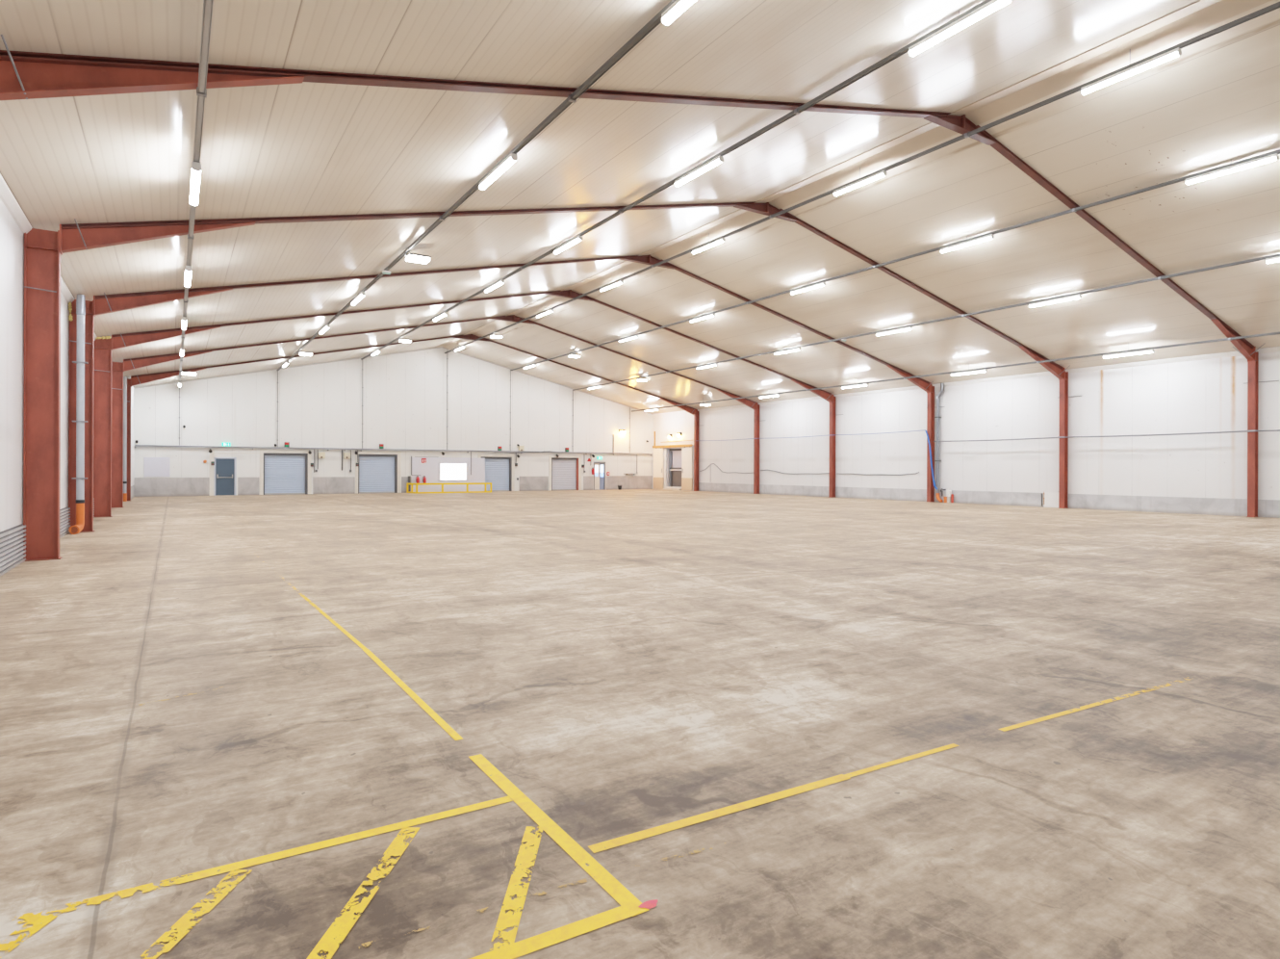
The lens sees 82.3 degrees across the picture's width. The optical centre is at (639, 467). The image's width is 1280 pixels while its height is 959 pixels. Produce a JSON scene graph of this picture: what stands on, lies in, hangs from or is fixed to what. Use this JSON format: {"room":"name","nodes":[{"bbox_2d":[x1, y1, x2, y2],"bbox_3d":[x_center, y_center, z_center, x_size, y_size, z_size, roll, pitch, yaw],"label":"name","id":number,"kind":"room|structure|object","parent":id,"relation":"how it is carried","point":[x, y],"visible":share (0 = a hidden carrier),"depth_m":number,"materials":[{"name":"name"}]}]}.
{"room":"empty warehouse","nodes":[
{"label":"empty warehouse","id":0,"kind":"room"},
{"bbox_2d":[0,198,134,531],"bbox_3d":[-11.359,-1.223,14.293,0.495,5.425,53.520,0,0,-33],"label":"wall","id":1,"kind":"structure","parent":0,"point":[12,238],"depth_m":11.16,"materials":[{"name":"metal"}]},
{"bbox_2d":[0,173,96,340],"bbox_3d":[-9.976,-3.846,11.956,0.098,0.150,48.100,0,0,-33],"label":"trim","id":2,"kind":"structure","parent":1,"relation":"attached to","point":[8,198],"depth_m":11.03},
{"bbox_2d":[0,485,134,576],"bbox_3d":[-11.245,1.190,14.210,0.409,0.600,53.250,0,0,-33],"label":"baseboard","id":3,"kind":"structure","parent":1,"relation":"attached to","point":[12,539],"depth_m":11.17,"materials":[{"name":"metal"}]},
{"bbox_2d":[133,347,652,494],"bbox_3d":[-12.372,-3.006,45.226,32.020,8.985,0.250,0,0,-33],"label":"wall","id":4,"kind":"structure","parent":0,"point":[404,395],"depth_m":43.45,"materials":[{"name":"metal"}]},
{"bbox_2d":[143,457,170,476],"bbox_3d":[-24.590,-0.053,37.280,1.110,1.000,0.028,0,0,-33],"label":"notice board","id":5,"kind":"object","parent":4,"relation":"attached to","point":[152,466],"visible":1,"depth_m":37.26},
{"bbox_2d":[179,386,179,445],"bbox_3d":[-23.763,-2.780,37.793,0.070,3.219,0.044,0,0,-33],"label":"conduit","id":6,"kind":"object","parent":4,"relation":"attached to","point":[179,387],"visible":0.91,"depth_m":37.78,"materials":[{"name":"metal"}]},
{"bbox_2d":[209,449,248,495],"bbox_3d":[-21.656,0.247,39.197,2.400,2.420,0.192,0,0,-33],"label":"door","id":7,"kind":"structure","parent":4,"relation":"in","point":[222,474],"depth_m":38.88,"materials":[{"name":"blue metal"}]},
{"bbox_2d":[277,370,278,446],"bbox_3d":[-19.916,-3.275,40.243,0.070,4.234,0.044,0,0,-33],"label":"conduit","id":8,"kind":"object","parent":4,"relation":"attached to","point":[277,371],"visible":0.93,"depth_m":40.23,"materials":[{"name":"metal"}]},
{"bbox_2d":[259,449,311,494],"bbox_3d":[-19.611,0.238,40.567,2.580,2.450,0.240,0,0,-33],"label":"roller shutter","id":9,"kind":"object","parent":4,"relation":"attached to","point":[283,472],"visible":0.98,"depth_m":40.56,"materials":[{"name":"metal"}]},
{"bbox_2d":[264,455,305,492],"bbox_3d":[-19.675,0.360,40.591,2.080,2.205,0.052,0,0,-33],"label":"curtain","id":10,"kind":"object","parent":9,"relation":"hanging from","point":[283,473],"depth_m":40.57,"materials":[{"name":"metal"}]},
{"bbox_2d":[361,371,363,448],"bbox_3d":[-16.153,-3.759,42.640,0.070,5.226,0.044,0,0,-33],"label":"conduit","id":11,"kind":"object","parent":4,"relation":"attached to","point":[362,371],"visible":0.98,"depth_m":42.62,"materials":[{"name":"metal"}]},
{"bbox_2d":[355,451,400,493],"bbox_3d":[-15.466,0.252,43.208,2.590,2.450,0.240,0,0,-33],"label":"roller shutter","id":12,"kind":"object","parent":4,"relation":"attached to","point":[376,472],"visible":0.99,"depth_m":43.23,"materials":[{"name":"metal"}]},
{"bbox_2d":[358,456,394,491],"bbox_3d":[-15.530,0.374,43.232,2.090,2.205,0.052,0,0,-33],"label":"curtain","id":13,"kind":"object","parent":12,"relation":"hanging from","point":[376,473],"depth_m":43.21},
{"bbox_2d":[134,347,651,413],"bbox_3d":[-12.212,-5.708,45.155,31.180,3.517,0.028,0,0,-33],"label":"trim","id":14,"kind":"structure","parent":4,"relation":"attached to","point":[433,347],"depth_m":43.12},
{"bbox_2d":[134,475,652,496],"bbox_3d":[-12.238,1.007,45.162,31.180,0.960,0.014,0,0,-33],"label":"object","id":15,"kind":"structure","parent":4,"relation":"attached to","point":[143,486],"depth_m":41.36,"materials":[{"name":"concrete"}]},
{"bbox_2d":[134,444,653,455],"bbox_3d":[-12.195,-1.049,45.086,31.120,0.210,0.181,0,0,-33],"label":"cable tray","id":16,"kind":"object","parent":4,"relation":"attached to","point":[252,448],"visible":1,"depth_m":42.88,"materials":[{"name":"metal"}]},
{"bbox_2d":[446,358,448,449],"bbox_3d":[-11.926,-4.227,45.332,0.070,6.189,0.044,0,0,-33],"label":"conduit","id":17,"kind":"object","parent":4,"relation":"attached to","point":[447,358],"visible":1,"depth_m":45.32,"materials":[{"name":"metal"}]},
{"bbox_2d":[410,456,485,491],"bbox_3d":[-11.830,0.378,45.362,4.640,2.180,0.030,0,0,-33],"label":"panel","id":18,"kind":"object","parent":4,"relation":"attached to","point":[430,469],"visible":0.83,"depth_m":45.10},
{"bbox_2d":[438,461,467,480],"bbox_3d":[-11.599,0.219,45.531,1.850,1.120,0.073,0,0,-33],"label":"window","id":19,"kind":"structure","parent":18,"relation":"attached to","point":[448,471],"depth_m":45.51,"materials":[{"name":"white"}]},
{"bbox_2d":[478,454,514,490],"bbox_3d":[-9.276,0.306,47.152,2.470,2.380,0.240,0,0,-33],"label":"roller shutter","id":20,"kind":"object","parent":4,"relation":"attached to","point":[499,471],"visible":0.8,"depth_m":47.33,"materials":[{"name":"metal"}]},
{"bbox_2d":[485,458,509,489],"bbox_3d":[-9.339,0.394,47.176,1.970,2.205,0.052,0,0,-33],"label":"curtain","id":21,"kind":"object","parent":20,"relation":"hanging from","point":[497,470],"depth_m":47.24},
{"bbox_2d":[510,370,511,450],"bbox_3d":[-8.419,-3.753,47.568,0.070,5.264,0.044,0,0,-33],"label":"conduit","id":22,"kind":"object","parent":4,"relation":"attached to","point":[510,371],"visible":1,"depth_m":47.56,"materials":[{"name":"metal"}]},
{"bbox_2d":[548,455,581,490],"bbox_3d":[-5.123,0.320,49.798,2.420,2.380,0.240,0,0,-33],"label":"roller shutter","id":23,"kind":"object","parent":4,"relation":"attached to","point":[564,471],"visible":0.96,"depth_m":49.83,"materials":[{"name":"silver metal"}]},
{"bbox_2d":[552,459,576,488],"bbox_3d":[-5.186,0.407,49.822,1.920,2.205,0.052,0,0,-33],"label":"curtain","id":24,"kind":"object","parent":23,"relation":"hanging from","point":[564,471],"depth_m":49.83,"materials":[{"name":"silver metal"}]},
{"bbox_2d":[572,390,573,446],"bbox_3d":[-4.584,-3.234,50.013,0.070,4.251,0.044,0,0,-33],"label":"conduit","id":25,"kind":"object","parent":4,"relation":"attached to","point":[573,391],"visible":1,"depth_m":50.00,"materials":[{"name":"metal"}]},
{"bbox_2d":[593,461,605,489],"bbox_3d":[-2.856,0.542,51.208,0.900,1.950,0.200,0,0,-33],"label":"door","id":26,"kind":"structure","parent":4,"relation":"in","point":[600,467],"depth_m":51.21,"materials":[{"name":"metal"}]},
{"bbox_2d":[0,488,1279,958],"bbox_3d":[2.197,1.593,22.877,32.600,0.120,53.620,0,0,-33],"label":"floor","id":27,"kind":"structure","parent":0,"point":[630,660],"depth_m":4.32,"materials":[{"name":"concrete"}]},
{"bbox_2d":[0,914,57,957],"bbox_3d":[-2.021,1.516,2.136,0.457,0.001,0.613,0,0,-33],"label":"painted line","id":28,"kind":"object","parent":27,"relation":"on","point":[38,921],"visible":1,"depth_m":2.41,"materials":[{"name":"yellow paint"}]},
{"bbox_2d":[68,294,88,534],"bbox_3d":[-12.746,-1.237,16.627,0.307,5.440,0.472,0,0,-33],"label":"downpipe","id":29,"kind":"object","parent":27,"relation":"on","point":[80,421],"visible":1,"depth_m":16.70,"materials":[{"name":"grey plastic"}]},
{"bbox_2d":[123,376,127,501],"bbox_3d":[-22.473,-1.267,31.946,0.160,5.443,0.164,0,0,-33],"label":"downpipe","id":30,"kind":"object","parent":27,"relation":"on","point":[124,377],"visible":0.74,"depth_m":31.89,"materials":[{"name":"grey plastic"}]},
{"bbox_2d":[140,869,252,958],"bbox_3d":[-1.522,1.517,2.199,0.707,0.001,0.982,0,0,-33],"label":"painted line","id":31,"kind":"object","parent":27,"relation":"on","point":[182,924],"visible":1,"depth_m":2.49,"materials":[{"name":"yellow paint"}]},
{"bbox_2d":[12,795,512,922],"bbox_3d":[-1.477,1.518,2.836,2.066,0.001,0.095,0,0,-33],"label":"painted line","id":32,"kind":"object","parent":27,"relation":"on","point":[126,892],"visible":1,"depth_m":2.87,"materials":[{"name":"yellow paint"}]},
{"bbox_2d":[256,556,462,740],"bbox_3d":[-3.890,1.511,8.493,0.194,0.001,10.500,0,0,-33],"label":"painted line","id":33,"kind":"object","parent":27,"relation":"on","point":[405,687],"visible":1,"depth_m":5.20,"materials":[{"name":"yellow paint"}]},
{"bbox_2d":[306,826,420,958],"bbox_3d":[-0.987,1.519,2.523,0.717,0.001,0.993,0,0,-33],"label":"painted line","id":34,"kind":"object","parent":27,"relation":"on","point":[343,924],"visible":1,"depth_m":2.54,"materials":[{"name":"yellow paint"}]},
{"bbox_2d":[126,333,698,501],"bbox_3d":[-9.421,-2.985,40.559,31.752,8.961,1.047,0,0,-33],"label":"portal","id":35,"kind":"object","parent":27,"relation":"on","point":[137,379],"visible":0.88,"depth_m":37.03,"materials":[{"name":"metal"}]},
{"bbox_2d":[111,314,759,507],"bbox_3d":[-6.197,-2.974,35.499,31.752,8.961,1.047,0,0,-33],"label":"portal","id":36,"kind":"object","parent":27,"relation":"on","point":[117,368],"visible":0.93,"depth_m":27.91,"materials":[{"name":"metal"}]},
{"bbox_2d":[406,482,491,493],"bbox_3d":[-11.375,1.187,43.891,5.024,0.606,1.160,0,0,-16],"label":"guard rail","id":37,"kind":"object","parent":27,"relation":"on","point":[407,483],"visible":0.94,"depth_m":43.89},
{"bbox_2d":[93,289,843,516],"bbox_3d":[-2.973,-2.964,30.439,31.752,8.961,1.047,0,0,-33],"label":"portal","id":38,"kind":"object","parent":27,"relation":"on","point":[103,346],"visible":0.96,"depth_m":22.20,"materials":[{"name":"red metal"}]},
{"bbox_2d":[700,429,925,440],"bbox_3d":[8.500,-1.767,41.417,0.036,0.111,17.671,0,0,-33],"label":"cable","id":39,"kind":"object","parent":38,"relation":"attached to","point":[923,429],"visible":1,"depth_m":39.44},
{"bbox_2d":[68,254,944,532],"bbox_3d":[0.243,-2.954,25.374,31.770,8.961,1.047,0,0,-33],"label":"portal","id":40,"kind":"object","parent":27,"relation":"on","point":[106,303],"visible":0.94,"depth_m":17.61,"materials":[{"name":"red metal"}]},
{"bbox_2d":[924,430,937,488],"bbox_3d":[13.386,-0.387,33.701,0.146,2.754,0.630,0,0,-37],"label":"hose","id":41,"kind":"object","parent":40,"relation":"hanging from","point":[925,430],"visible":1,"depth_m":33.63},
{"bbox_2d":[486,825,543,955],"bbox_3d":[-0.443,1.521,2.697,0.503,0.001,0.740,0,0,-33],"label":"painted line","id":42,"kind":"object","parent":27,"relation":"on","point":[524,857],"visible":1,"depth_m":2.61,"materials":[{"name":"yellow paint"}]},
{"bbox_2d":[23,202,1081,561],"bbox_3d":[3.475,-2.943,20.319,31.752,8.961,1.047,0,0,-33],"label":"portal","id":43,"kind":"object","parent":27,"relation":"on","point":[43,249],"visible":0.98,"depth_m":12.05,"materials":[{"name":"metal"}]},
{"bbox_2d":[469,901,641,958],"bbox_3d":[-0.359,1.521,2.333,0.812,0.001,0.095,0,0,-33],"label":"painted line","id":44,"kind":"object","parent":27,"relation":"on","point":[557,934],"visible":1,"depth_m":2.41,"materials":[{"name":"yellow paint"}]},
{"bbox_2d":[468,753,648,916],"bbox_3d":[-0.436,1.522,3.194,0.075,0.001,1.630,0,0,-33],"label":"painted line","id":45,"kind":"object","parent":27,"relation":"on","point":[607,881],"visible":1,"depth_m":3.02,"materials":[{"name":"yellow paint"}]},
{"bbox_2d":[0,34,1279,516],"bbox_3d":[6.699,-2.933,15.258,31.752,8.961,1.047,0,0,-33],"label":"portal","id":46,"kind":"object","parent":27,"relation":"on","point":[23,75],"visible":0.99,"depth_m":8.97,"materials":[{"name":"metal"}]},
{"bbox_2d":[933,429,1279,441],"bbox_3d":[18.338,-1.193,25.970,0.054,0.084,18.101,0,0,-33],"label":"conduit","id":47,"kind":"object","parent":46,"relation":"attached to","point":[1254,429],"visible":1,"depth_m":27.03,"materials":[{"name":"metal"}]},
{"bbox_2d":[638,898,657,908],"bbox_3d":[0.033,1.522,2.556,0.082,0.001,0.043,0,0,-33],"label":"paint dab","id":48,"kind":"object","parent":27,"relation":"on","point":[649,904],"visible":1,"depth_m":2.56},
{"bbox_2d":[588,676,1189,852],"bbox_3d":[1.922,1.530,4.150,4.892,0.001,0.271,0,0,-33],"label":"painted line","id":49,"kind":"object","parent":27,"relation":"on","point":[640,834],"visible":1,"depth_m":3.41,"materials":[{"name":"yellow paint"}]},
{"bbox_2d":[946,487,951,502],"bbox_3d":[13.987,1.251,33.145,0.160,0.640,0.210,0,0,-33],"label":"can","id":50,"kind":"object","parent":27,"relation":"on","point":[948,492],"visible":0.99,"depth_m":33.08,"materials":[{"name":"metal"}]},
{"bbox_2d":[0,0,1279,413],"bbox_3d":[2.220,-5.656,22.877,32.600,3.791,53.620,0,0,-33],"label":"ceiling","id":51,"kind":"structure","parent":0,"point":[305,148],"depth_m":15.09,"materials":[{"name":"metal"}]},
{"bbox_2d":[179,0,213,381],"bbox_3d":[-9.464,-4.259,15.340,0.096,0.314,53.220,0,0,-33],"label":"cable trunking","id":52,"kind":"object","parent":51,"relation":"hanging from","point":[201,91],"visible":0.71,"depth_m":8.23,"materials":[{"name":"metal"}]},
{"bbox_2d":[181,316,186,330],"bbox_3d":[-12.807,-4.061,20.586,0.110,0.117,1.564,0,0,-33],"label":"light","id":53,"kind":"object","parent":52,"relation":"attached to","point":[184,319],"visible":1,"depth_m":20.35,"materials":[{"name":"white"}]},
{"bbox_2d":[184,265,191,286],"bbox_3d":[-9.583,-4.051,15.526,0.110,0.117,1.564,0,0,-33],"label":"light","id":54,"kind":"object","parent":52,"relation":"attached to","point":[188,273],"visible":1,"depth_m":15.31,"materials":[{"name":"white"}]},
{"bbox_2d":[179,370,196,375],"bbox_3d":[-19.375,-4.075,31.401,0.595,0.133,0.400,0,0,-33],"label":"floodlight","id":55,"kind":"object","parent":52,"relation":"attached to","point":[182,371],"visible":1,"depth_m":31.27,"materials":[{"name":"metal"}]},
{"bbox_2d":[189,161,201,205],"bbox_3d":[-6.359,-4.041,10.465,0.110,0.117,1.564,0,0,-33],"label":"light","id":56,"kind":"object","parent":52,"relation":"attached to","point":[195,166],"visible":1,"depth_m":10.27,"materials":[{"name":"white"}]},
{"bbox_2d":[276,0,675,370],"bbox_3d":[-5.623,-5.341,17.785,0.096,0.151,53.220,0,0,-33],"label":"cable trunking","id":57,"kind":"object","parent":51,"relation":"hanging from","point":[654,21],"visible":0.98,"depth_m":11.25,"materials":[{"name":"metal"}]},
{"bbox_2d":[351,291,365,305],"bbox_3d":[-8.708,-5.223,22.626,0.110,0.117,1.564,0,0,-33],"label":"light","id":58,"kind":"object","parent":57,"relation":"attached to","point":[362,294],"visible":1,"depth_m":22.44,"materials":[{"name":"white"}]},
{"bbox_2d":[404,252,431,263],"bbox_3d":[-5.539,-5.206,18.159,0.595,0.133,0.400,0,0,-33],"label":"floodlight","id":59,"kind":"object","parent":57,"relation":"attached to","point":[410,257],"visible":1,"depth_m":18.06,"materials":[{"name":"plastic"}]},
{"bbox_2d":[478,153,517,190],"bbox_3d":[-2.518,-5.204,12.910,0.110,0.117,1.564,0,0,-33],"label":"light","id":60,"kind":"object","parent":57,"relation":"attached to","point":[512,158],"visible":1,"depth_m":12.78,"materials":[{"name":"white"}]},
{"bbox_2d":[661,0,695,25],"bbox_3d":[0.706,-5.193,7.850,0.110,0.117,1.564,0,0,-33],"label":"light","id":61,"kind":"object","parent":57,"relation":"attached to","point":[678,7],"visible":1,"depth_m":8.29,"materials":[{"name":"white"}]},
{"bbox_2d":[360,0,991,359],"bbox_3d":[-1.893,-6.312,20.160,0.096,0.151,53.220,0,0,-33],"label":"cable trunking","id":62,"kind":"object","parent":51,"relation":"hanging from","point":[905,49],"visible":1,"depth_m":13.70,"materials":[{"name":"metal"}]},
{"bbox_2d":[433,311,447,321],"bbox_3d":[-8.202,-6.205,30.061,0.110,0.117,1.564,0,0,-33],"label":"light","id":63,"kind":"object","parent":62,"relation":"attached to","point":[444,314],"visible":1,"depth_m":29.91,"materials":[{"name":"white"}]},
{"bbox_2d":[433,313,445,321],"bbox_3d":[-8.202,-6.175,30.061,0.104,0.050,1.540,0,0,-33],"label":"diffuser","id":64,"kind":"object","parent":63,"relation":"attached to","point":[442,315],"depth_m":30.08,"materials":[{"name":"white"}]},
{"bbox_2d":[484,280,504,292],"bbox_3d":[-4.977,-6.195,25.001,0.110,0.117,1.564,0,0,-33],"label":"light","id":65,"kind":"object","parent":62,"relation":"attached to","point":[499,282],"visible":1,"depth_m":24.90,"materials":[{"name":"white"}]},
{"bbox_2d":[553,235,582,254],"bbox_3d":[-2.011,-6.186,20.346,0.110,0.117,1.564,0,0,-33],"label":"light","id":66,"kind":"object","parent":62,"relation":"attached to","point":[576,240],"visible":1,"depth_m":20.25,"materials":[{"name":"white"}]},
{"bbox_2d":[674,155,723,186],"bbox_3d":[1.213,-6.175,15.286,0.110,0.117,1.564,0,0,-33],"label":"light","id":67,"kind":"object","parent":62,"relation":"attached to","point":[716,161],"visible":1,"depth_m":15.19,"materials":[{"name":"white"}]},
{"bbox_2d":[907,0,1013,56],"bbox_3d":[4.437,-6.165,10.225,0.110,0.117,1.564,0,0,-33],"label":"light","id":68,"kind":"object","parent":62,"relation":"attached to","point":[990,7],"visible":1,"depth_m":10.19,"materials":[{"name":"white"}]},
{"bbox_2d":[435,0,1271,349],"bbox_3d":[2.100,-7.368,22.702,0.920,0.120,53.260,0,0,-33],"label":"trim","id":69,"kind":"structure","parent":51,"relation":"attached to","point":[1198,15],"depth_m":15.19,"materials":[{"name":"metal"}]},
{"bbox_2d":[833,170,887,196],"bbox_3d":[5.365,-6.953,17.929,0.110,0.117,1.564,0,0,-33],"label":"light","id":70,"kind":"object","parent":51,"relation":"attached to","point":[883,173],"visible":1,"depth_m":17.84,"materials":[{"name":"white"}]},
{"bbox_2d":[444,1,1279,353],"bbox_3d":[2.260,-7.200,22.804,0.096,0.370,53.220,0,0,-33],"label":"cable trunking","id":71,"kind":"object","parent":51,"relation":"hanging from","point":[1275,6],"visible":1,"depth_m":15.37,"materials":[{"name":"metal"}]},
{"bbox_2d":[536,308,553,317],"bbox_3d":[-4.308,-6.984,33.110,0.110,0.117,1.564,0,0,-33],"label":"light","id":72,"kind":"object","parent":71,"relation":"attached to","point":[550,310],"visible":1,"depth_m":33.03,"materials":[{"name":"white"}]},
{"bbox_2d":[600,280,623,291],"bbox_3d":[-1.083,-6.974,28.050,0.110,0.117,1.564,0,0,-33],"label":"light","id":73,"kind":"object","parent":71,"relation":"attached to","point":[614,284],"visible":1,"depth_m":27.95,"materials":[{"name":"white"}]},
{"bbox_2d":[691,237,725,254],"bbox_3d":[2.141,-6.963,22.989,0.110,0.117,1.564,0,0,-33],"label":"light","id":74,"kind":"object","parent":71,"relation":"attached to","point":[719,241],"visible":1,"depth_m":22.92,"materials":[{"name":"white"}]},
{"bbox_2d":[1080,47,1181,95],"bbox_3d":[8.589,-6.943,12.869,0.110,0.117,1.564,0,0,-33],"label":"light","id":75,"kind":"object","parent":71,"relation":"attached to","point":[1176,52],"visible":1,"depth_m":12.79,"materials":[{"name":"white"}]},
{"bbox_2d":[510,149,1279,370],"bbox_3d":[5.917,-6.332,25.136,0.096,0.151,53.220,0,0,-33],"label":"cable trunking","id":76,"kind":"object","parent":51,"relation":"hanging from","point":[1184,178],"visible":1,"depth_m":19.71,"materials":[{"name":"metal"}]},
{"bbox_2d":[618,334,638,342],"bbox_3d":[-0.553,-6.225,35.290,0.110,0.117,1.564,0,0,-33],"label":"light","id":77,"kind":"object","parent":76,"relation":"attached to","point":[634,336],"visible":1,"depth_m":35.16,"materials":[{"name":"white"}]},
{"bbox_2d":[690,312,715,322],"bbox_3d":[2.574,-6.215,30.382,0.110,0.117,1.564,0,0,-33],"label":"light","id":78,"kind":"object","parent":76,"relation":"attached to","point":[712,314],"visible":1,"depth_m":30.30,"materials":[{"name":"white"}]},
{"bbox_2d":[790,281,825,294],"bbox_3d":[5.798,-6.205,25.322,0.110,0.117,1.564,0,0,-33],"label":"light","id":79,"kind":"object","parent":76,"relation":"attached to","point":[821,284],"visible":1,"depth_m":25.24,"materials":[{"name":"white"}]},
{"bbox_2d":[1184,153,1279,184],"bbox_3d":[12.247,-6.184,15.201,0.110,0.117,1.564,0,0,-33],"label":"light","id":80,"kind":"object","parent":76,"relation":"attached to","point":[1272,157],"visible":1,"depth_m":15.13,"materials":[{"name":"white"}]},
{"bbox_2d":[572,253,1279,390],"bbox_3d":[9.742,-5.309,27.576,0.096,0.151,53.220,0,0,-33],"label":"cable trunking","id":81,"kind":"object","parent":51,"relation":"hanging from","point":[1274,255],"visible":1,"depth_m":24.01,"materials":[{"name":"metal"}]},
{"bbox_2d":[774,347,800,355],"bbox_3d":[6.561,-5.192,32.568,0.110,0.117,1.564,0,0,-33],"label":"light","id":82,"kind":"object","parent":81,"relation":"attached to","point":[796,348],"visible":1,"depth_m":32.49,"materials":[{"name":"white"}]},
{"bbox_2d":[774,349,798,354],"bbox_3d":[6.561,-5.162,32.568,0.104,0.050,1.540,0,0,-33],"label":"diffuser","id":83,"kind":"object","parent":82,"relation":"attached to","point":[787,350],"depth_m":32.64,"materials":[{"name":"white"}]},
{"bbox_2d":[875,326,912,335],"bbox_3d":[9.624,-5.183,27.761,0.110,0.117,1.564,0,0,-33],"label":"light","id":84,"kind":"object","parent":81,"relation":"attached to","point":[908,327],"visible":1,"depth_m":27.69,"materials":[{"name":"white"}]},
{"bbox_2d":[1265,256,1279,263],"bbox_3d":[16.072,-5.162,17.641,0.110,0.117,1.564,0,0,-33],"label":"light","id":85,"kind":"object","parent":81,"relation":"attached to","point":[1272,259],"visible":1,"depth_m":18.16,"materials":[{"name":"white"}]},
{"bbox_2d":[1266,258,1279,263],"bbox_3d":[16.072,-5.132,17.641,0.104,0.050,1.540,0,0,-33],"label":"diffuser","id":86,"kind":"object","parent":85,"relation":"attached to","point":[1267,260],"depth_m":18.17,"materials":[{"name":"white"}]},
{"bbox_2d":[632,331,1279,410],"bbox_3d":[13.703,-4.160,30.101,0.096,0.332,53.220,0,0,-33],"label":"cable trunking","id":87,"kind":"object","parent":51,"relation":"hanging from","point":[1271,333],"visible":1,"depth_m":28.39,"materials":[{"name":"metal"}]},
{"bbox_2d":[841,383,868,388],"bbox_3d":[10.360,-3.954,35.347,0.110,0.117,1.564,0,0,-33],"label":"light","id":88,"kind":"object","parent":87,"relation":"attached to","point":[863,384],"visible":1,"depth_m":35.26,"materials":[{"name":"white"}]},
{"bbox_2d":[842,384,866,388],"bbox_3d":[10.360,-3.923,35.347,0.104,0.050,1.540,0,0,-33],"label":"diffuser","id":89,"kind":"object","parent":88,"relation":"attached to","point":[849,386],"depth_m":35.46,"materials":[{"name":"white"}]},
{"bbox_2d":[950,368,987,376],"bbox_3d":[13.584,-3.943,30.287,0.110,0.117,1.564,0,0,-33],"label":"light","id":90,"kind":"object","parent":87,"relation":"attached to","point":[984,370],"visible":1,"depth_m":30.22,"materials":[{"name":"white"}]},
{"bbox_2d":[950,370,984,375],"bbox_3d":[13.584,-3.913,30.287,0.104,0.050,1.540,0,0,-33],"label":"diffuser","id":91,"kind":"object","parent":90,"relation":"attached to","point":[969,371],"depth_m":30.33,"materials":[{"name":"white"}]},
{"bbox_2d":[940,233,994,253],"bbox_3d":[9.023,-6.195,20.262,0.110,0.117,1.564,0,0,-33],"label":"light","id":92,"kind":"object","parent":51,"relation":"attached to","point":[988,237],"visible":1,"depth_m":20.19,"materials":[{"name":"white"}]},
{"bbox_2d":[1028,294,1081,307],"bbox_3d":[12.848,-5.172,22.701,0.110,0.117,1.564,0,0,-33],"label":"light","id":93,"kind":"object","parent":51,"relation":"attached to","point":[1074,296],"visible":1,"depth_m":22.63,"materials":[{"name":"white"}]},
{"bbox_2d":[1102,348,1153,358],"bbox_3d":[16.808,-3.933,25.227,0.110,0.117,1.564,0,0,-33],"label":"light","id":94,"kind":"object","parent":51,"relation":"attached to","point":[1152,349],"visible":1,"depth_m":25.17,"materials":[{"name":"white"}]},
{"bbox_2d":[1103,351,1151,358],"bbox_3d":[16.808,-3.903,25.227,0.104,0.050,1.540,0,0,-33],"label":"diffuser","id":95,"kind":"object","parent":94,"relation":"attached to","point":[1129,352],"depth_m":25.27,"materials":[{"name":"white"}]},
{"bbox_2d":[652,351,1279,507],"bbox_3d":[15.508,-1.189,31.412,0.790,5.530,53.520,0,0,-33],"label":"wall","id":96,"kind":"structure","parent":0,"point":[1203,395],"depth_m":30.05,"materials":[{"name":"metal"}]},
{"bbox_2d":[652,431,692,447],"bbox_3d":[2.254,-2.057,51.351,0.138,1.220,4.800,0,0,-33],"label":"door track","id":97,"kind":"object","parent":96,"relation":"attached to","point":[690,445],"visible":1,"depth_m":51.41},
{"bbox_2d":[653,447,664,488],"bbox_3d":[1.312,-0.012,52.783,0.120,3.025,1.220,0,0,-33],"label":"sliding door","id":98,"kind":"structure","parent":97,"relation":"hanging from","point":[658,453],"depth_m":52.68,"materials":[{"name":"metal"}]},
{"bbox_2d":[666,448,681,486],"bbox_3d":[2.585,-0.025,51.400,0.280,2.678,1.976,0,0,-33],"label":"door","id":99,"kind":"structure","parent":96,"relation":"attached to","point":[676,453],"depth_m":51.74,"materials":[{"name":"glass"}]},
{"bbox_2d":[681,446,692,489],"bbox_3d":[3.193,-0.006,49.832,0.120,3.025,1.180,0,0,-33],"label":"sliding door","id":100,"kind":"structure","parent":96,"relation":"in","point":[686,452],"depth_m":49.73,"materials":[{"name":"metal"}]},
{"bbox_2d":[934,383,944,502],"bbox_3d":[13.730,-1.160,33.566,0.234,5.456,0.375,0,0,-33],"label":"downpipe","id":101,"kind":"object","parent":96,"relation":"attached to","point":[939,394],"visible":1,"depth_m":33.59,"materials":[{"name":"metal"}]},
{"bbox_2d":[697,346,1279,411],"bbox_3d":[16.757,-3.805,28.989,0.098,0.150,48.100,0,0,-33],"label":"trim","id":102,"kind":"structure","parent":96,"relation":"attached to","point":[1273,348],"depth_m":29.83,"materials":[{"name":"metal"}]},
{"bbox_2d":[698,482,1279,517],"bbox_3d":[16.823,1.295,28.922,0.033,0.570,47.900,0,0,-33],"label":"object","id":103,"kind":"structure","parent":96,"relation":"attached to","point":[1270,508],"depth_m":30.06,"materials":[{"name":"concrete"}]},
{"bbox_2d":[1041,491,1058,507],"bbox_3d":[16.512,1.268,29.383,0.060,0.622,0.850,0,0,-33],"label":"box","id":104,"kind":"object","parent":96,"relation":"attached to","point":[1050,499],"depth_m":29.42,"materials":[{"name":"plastic"}]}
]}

